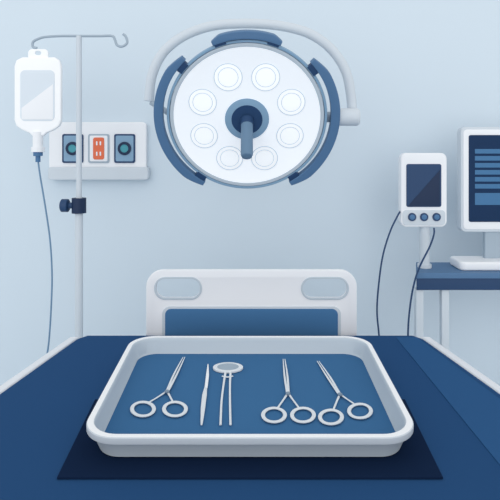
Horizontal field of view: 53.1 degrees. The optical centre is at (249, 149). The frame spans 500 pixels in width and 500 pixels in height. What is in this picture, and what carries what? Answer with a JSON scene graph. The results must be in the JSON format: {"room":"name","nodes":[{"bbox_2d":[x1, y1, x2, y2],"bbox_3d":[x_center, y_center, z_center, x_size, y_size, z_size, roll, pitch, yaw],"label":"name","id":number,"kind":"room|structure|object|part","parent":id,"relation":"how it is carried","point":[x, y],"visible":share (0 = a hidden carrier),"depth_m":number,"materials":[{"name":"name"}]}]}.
{"room":"operating room","nodes":[
{"label":"operating room","id":0,"kind":"room"},
{"bbox_2d":[0,0,499,385],"bbox_3d":[0.000,0.000,3.050,10.000,3.200,0.100,0,0,0],"label":"wall","id":1,"kind":"structure","parent":0,"point":[423,71],"depth_m":3.00,"materials":[{"name":"paint"}]},
{"bbox_2d":[48,122,149,179],"bbox_3d":[-0.893,0.005,2.967,0.589,0.342,0.064,0,0,0],"label":"panel","id":2,"kind":"object","parent":1,"relation":"attached to","point":[110,150],"visible":0.95,"depth_m":2.95,"materials":[{"name":"white plastic"}]},
{"bbox_3d":[-1.045,-0.009,2.947,0.105,0.152,0.008,0,0,0],"label":"outlet frame","id":3,"kind":"part","parent":2,"relation":"part of","materials":[{"name":"blue plastic"}]},
{"bbox_2d":[65,142,75,154],"bbox_3d":[-1.045,-0.009,2.941,0.080,0.080,0.009,0,0,0],"label":"outlet","id":4,"kind":"object","parent":2,"relation":"attached to","point":[70,147],"depth_m":2.94,"materials":[{"name":"blue plastic"}]},
{"bbox_3d":[-1.046,-0.009,2.953,0.124,0.171,0.012,0,0,0],"label":"socket plate","id":5,"kind":"part","parent":2,"relation":"part of","materials":[{"name":"blue plastic"}]},
{"bbox_3d":[-0.893,-0.009,2.953,0.124,0.171,0.012,0,0,0],"label":"socket plate","id":6,"kind":"part","parent":2,"relation":"part of","materials":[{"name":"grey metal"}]},
{"bbox_2d":[93,138,103,158],"bbox_3d":[-0.890,-0.009,2.942,0.065,0.129,0.006,0,0,0],"label":"socket","id":7,"kind":"object","parent":2,"relation":"attached to","point":[98,143],"depth_m":2.94,"materials":[{"name":"orange plastic"}]},
{"bbox_3d":[-0.892,-0.009,2.947,0.105,0.152,0.008,0,0,0],"label":"outlet frame","id":8,"kind":"part","parent":2,"relation":"part of","materials":[{"name":"white plastic"}]},
{"bbox_3d":[-0.892,0.138,2.965,0.587,0.076,0.060,0,0,0],"label":"rail","id":9,"kind":"part","parent":2,"relation":"part of","materials":[{"name":"grey plastic"}]},
{"bbox_3d":[-0.740,-0.009,2.953,0.124,0.171,0.012,0,0,0],"label":"socket plate","id":10,"kind":"part","parent":2,"relation":"part of","materials":[{"name":"blue plastic"}]},
{"bbox_2d":[118,142,130,154],"bbox_3d":[-0.739,-0.009,2.941,0.080,0.080,0.009,0,0,0],"label":"outlet","id":11,"kind":"object","parent":2,"relation":"attached to","point":[124,148],"depth_m":2.94,"materials":[{"name":"blue plastic"}]},
{"bbox_3d":[-0.739,-0.009,2.947,0.105,0.152,0.008,0,0,0],"label":"outlet frame","id":12,"kind":"part","parent":2,"relation":"part of","materials":[{"name":"blue plastic"}]},
{"bbox_2d":[144,19,360,188],"bbox_3d":[0.002,-0.190,2.415,0.880,0.707,1.169,0,0,0],"label":"light","id":13,"kind":"object","parent":1,"relation":"attached to","point":[246,112],"visible":1,"depth_m":1.99,"materials":[{"name":"white plastic"}]},
{"bbox_3d":[-0.366,-0.172,2.065,0.102,0.075,0.024,0,0,6],"label":"pivot knob","id":14,"kind":"part","parent":13,"relation":"part of","materials":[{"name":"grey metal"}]},
{"bbox_3d":[-0.012,-0.051,1.939,0.052,0.173,0.146,0,0,0],"label":"handle","id":15,"kind":"part","parent":13,"relation":"part of","materials":[{"name":"blue plastic"}]},
{"bbox_3d":[0.002,-0.350,2.070,0.880,0.387,0.040,0,0,0],"label":"yoke arm","id":16,"kind":"part","parent":13,"relation":"part of","materials":[{"name":"grey plastic"}]},
{"bbox_3d":[0.369,-0.134,2.033,0.147,0.072,0.078,0,0,0],"label":"pivot knob","id":17,"kind":"part","parent":13,"relation":"part of","materials":[{"name":"grey metal"}]},
{"bbox_3d":[0.000,1.650,0.050,10.000,0.100,6.100,0,0,0],"label":"floor","id":18,"kind":"structure","parent":0,"visible":0},
{"bbox_2d":[31,33,127,337],"bbox_3d":[-0.834,0.513,2.450,0.477,2.173,0.478,0,0,0],"label":"pole","id":19,"kind":"object","parent":18,"relation":"on","point":[78,205],"visible":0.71,"depth_m":2.44,"materials":[{"name":"grey metal"}]},
{"bbox_2d":[15,49,62,353],"bbox_3d":[-1.028,0.387,2.430,0.227,1.754,0.063,0,0,0],"label":"bag","id":20,"kind":"object","parent":19,"relation":"hanging from","point":[38,78],"visible":0.89,"depth_m":2.42,"materials":[{"name":"white plastic"}]},
{"bbox_3d":[-0.897,0.272,2.450,0.059,0.064,0.064,0,0,0],"label":"clamp knob","id":21,"kind":"part","parent":19,"relation":"part of","materials":[{"name":"blue plastic"}]},
{"bbox_2d":[0,269,499,499],"bbox_3d":[0.000,1.047,1.216,1.824,1.106,1.732,0,0,0],"label":"hospital bed","id":22,"kind":"object","parent":18,"relation":"on","point":[455,407],"visible":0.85,"depth_m":1.54,"materials":[{"name":"blue fabric"}]},
{"bbox_3d":[-0.837,0.805,1.192,0.108,0.100,1.691,0,0,6],"label":"rail","id":23,"kind":"part","parent":22,"relation":"part of","materials":[{"name":"white plastic"}]},
{"bbox_2d":[57,399,442,478],"bbox_3d":[0.000,0.747,1.315,0.925,0.006,0.355,0,0,0],"label":"drape","id":24,"kind":"object","parent":22,"relation":"on","point":[85,459],"visible":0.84,"depth_m":1.18,"materials":[{"name":"blue fabric"}]},
{"bbox_2d":[86,336,413,456],"bbox_3d":[0.000,0.710,1.502,0.850,0.064,0.647,0,0,0],"label":"tray","id":25,"kind":"object","parent":24,"relation":"on","point":[145,369],"visible":1,"depth_m":1.45,"materials":[{"name":"grey plastic"}]},
{"bbox_2d":[130,357,187,416],"bbox_3d":[-0.255,0.723,1.554,0.163,0.010,0.394,0,0,0],"label":"scissors","id":26,"kind":"object","parent":25,"relation":"in","point":[172,380],"visible":1,"depth_m":1.42,"materials":[{"name":"silver metal"}]},
{"bbox_3d":[-0.244,0.725,1.625,0.009,0.003,0.254,0,0,3],"label":"blade","id":27,"kind":"part","parent":26,"relation":"part of","materials":[{"name":"silver metal"}]},
{"bbox_3d":[-0.236,0.724,1.621,0.007,0.003,0.254,0,0,5],"label":"blade","id":28,"kind":"part","parent":26,"relation":"part of","materials":[{"name":"silver metal"}]},
{"bbox_2d":[201,365,208,424],"bbox_3d":[-0.136,0.725,1.506,0.014,0.006,0.376,0,0,-2],"label":"scalpel","id":29,"kind":"object","parent":25,"relation":"in","point":[204,395],"visible":1,"depth_m":1.47,"materials":[{"name":"white metal"}]},
{"bbox_3d":[-0.133,0.725,1.427,0.014,0.006,0.218,0,0,-2],"label":"handle","id":30,"kind":"part","parent":29,"relation":"part of","materials":[{"name":"silver metal"}]},
{"bbox_3d":[-0.137,0.725,1.609,0.010,0.004,0.171,0,0,-2],"label":"blade","id":31,"kind":"part","parent":29,"relation":"part of","materials":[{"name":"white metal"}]},
{"bbox_2d":[213,362,242,424],"bbox_3d":[-0.073,0.725,1.511,0.100,0.006,0.386,0,0,0],"label":"forceps","id":32,"kind":"object","parent":25,"relation":"on","point":[225,367],"visible":1,"depth_m":1.63,"materials":[{"name":"silver metal"}]},
{"bbox_3d":[-0.080,0.725,1.476,0.010,0.003,0.315,0,0,0],"label":"leg","id":33,"kind":"part","parent":32,"relation":"part of","materials":[{"name":"silver metal"}]},
{"bbox_3d":[-0.058,0.725,1.476,0.008,0.003,0.315,0,0,-2],"label":"leg","id":34,"kind":"part","parent":32,"relation":"part of","materials":[{"name":"silver metal"}]},
{"bbox_2d":[261,359,315,422],"bbox_3d":[0.105,0.723,1.531,0.150,0.010,0.407,0,0,0],"label":"scissors","id":35,"kind":"object","parent":25,"relation":"in","point":[287,389],"visible":1,"depth_m":1.39,"materials":[{"name":"silver metal"}]},
{"bbox_3d":[0.112,0.725,1.610,0.008,0.003,0.249,0,0,0],"label":"blade","id":36,"kind":"part","parent":35,"relation":"part of","materials":[{"name":"silver metal"}]},
{"bbox_3d":[0.119,0.724,1.607,0.008,0.003,0.248,0,0,2],"label":"blade","id":37,"kind":"part","parent":35,"relation":"part of","materials":[{"name":"silver metal"}]},
{"bbox_2d":[317,361,372,425],"bbox_3d":[0.264,0.723,1.518,0.158,0.010,0.400,0,0,0],"label":"scissors","id":38,"kind":"object","parent":25,"relation":"in","point":[332,383],"visible":1,"depth_m":1.39,"materials":[{"name":"silver metal"}]},
{"bbox_3d":[0.246,0.725,1.599,0.007,0.003,0.241,0,0,-9],"label":"blade","id":39,"kind":"part","parent":38,"relation":"part of","materials":[{"name":"silver metal"}]},
{"bbox_3d":[0.254,0.724,1.596,0.009,0.003,0.240,0,0,-7],"label":"blade","id":40,"kind":"part","parent":38,"relation":"part of","materials":[{"name":"silver metal"}]},
{"bbox_3d":[0.006,0.855,2.071,0.869,0.721,0.022,0,0,0],"label":"headboard","id":41,"kind":"part","parent":22,"relation":"part of","materials":[{"name":"white plastic"}]},
{"bbox_3d":[0.006,0.918,2.060,0.736,0.549,0.010,0,0,0],"label":"panel","id":42,"kind":"part","parent":22,"relation":"part of","materials":[{"name":"blue plastic"}]},
{"bbox_3d":[0.006,0.917,2.056,0.710,0.529,0.008,0,0,0],"label":"blue panel","id":43,"kind":"part","parent":22,"relation":"part of","materials":[{"name":"blue plastic"}]},
{"bbox_3d":[0.722,0.749,1.209,0.277,0.002,1.577,0,0,0],"label":"mattress panel","id":44,"kind":"part","parent":22,"relation":"part of","materials":[{"name":"blue fabric"}]},
{"bbox_3d":[0.837,0.805,1.192,0.108,0.100,1.691,0,0,-6],"label":"rail","id":45,"kind":"part","parent":22,"relation":"part of","materials":[{"name":"white plastic"}]},
{"bbox_2d":[414,262,499,349],"bbox_3d":[1.305,1.107,2.620,0.950,0.985,0.240,0,0,0],"label":"equipment cart","id":46,"kind":"object","parent":18,"relation":"on","point":[444,277],"visible":0.48,"depth_m":2.51,"materials":[{"name":"blue metal"}]},
{"bbox_3d":[0.856,1.151,2.535,0.038,0.898,0.034,0,0,0],"label":"leg","id":47,"kind":"part","parent":46,"relation":"part of","materials":[{"name":"grey plastic"}]},
{"bbox_2d":[398,153,446,268],"bbox_3d":[0.898,0.315,2.613,0.237,0.599,0.086,0,0,0],"label":"patient monitor","id":48,"kind":"object","parent":46,"relation":"on","point":[422,177],"visible":0.99,"depth_m":2.58,"materials":[{"name":"white plastic"}]},
{"bbox_2d":[376,211,400,335],"bbox_3d":[0.726,0.965,2.498,0.226,1.303,0.082,0,0,-43],"label":"cable","id":49,"kind":"object","parent":48,"relation":"hanging from","point":[399,212],"visible":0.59,"depth_m":2.45,"materials":[{"name":"blue plastic"}]},
{"bbox_2d":[407,228,434,335],"bbox_3d":[0.872,1.008,2.496,0.223,1.216,0.049,0,0,-36],"label":"cable","id":50,"kind":"object","parent":48,"relation":"hanging from","point":[422,260],"visible":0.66,"depth_m":2.45,"materials":[{"name":"blue plastic"}]},
{"bbox_3d":[0.914,0.488,2.620,0.072,0.252,0.072,0,0,0],"label":"stand post","id":51,"kind":"part","parent":48,"relation":"part of","materials":[{"name":"grey plastic"}]},
{"bbox_3d":[0.985,1.151,2.535,0.038,0.898,0.034,0,0,0],"label":"leg","id":52,"kind":"part","parent":46,"relation":"part of","materials":[{"name":"grey plastic"}]},
{"bbox_2d":[450,127,499,270],"bbox_3d":[1.381,0.247,2.620,0.622,0.735,0.160,0,0,0],"label":"computer monitor","id":53,"kind":"object","parent":46,"relation":"on","point":[478,148],"visible":1,"depth_m":2.61,"materials":[{"name":"grey plastic"}]},
{"bbox_3d":[1.399,0.155,2.645,0.587,0.550,0.050,0,0,0],"label":"display frame","id":54,"kind":"part","parent":53,"relation":"part of","materials":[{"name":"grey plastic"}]}
]}

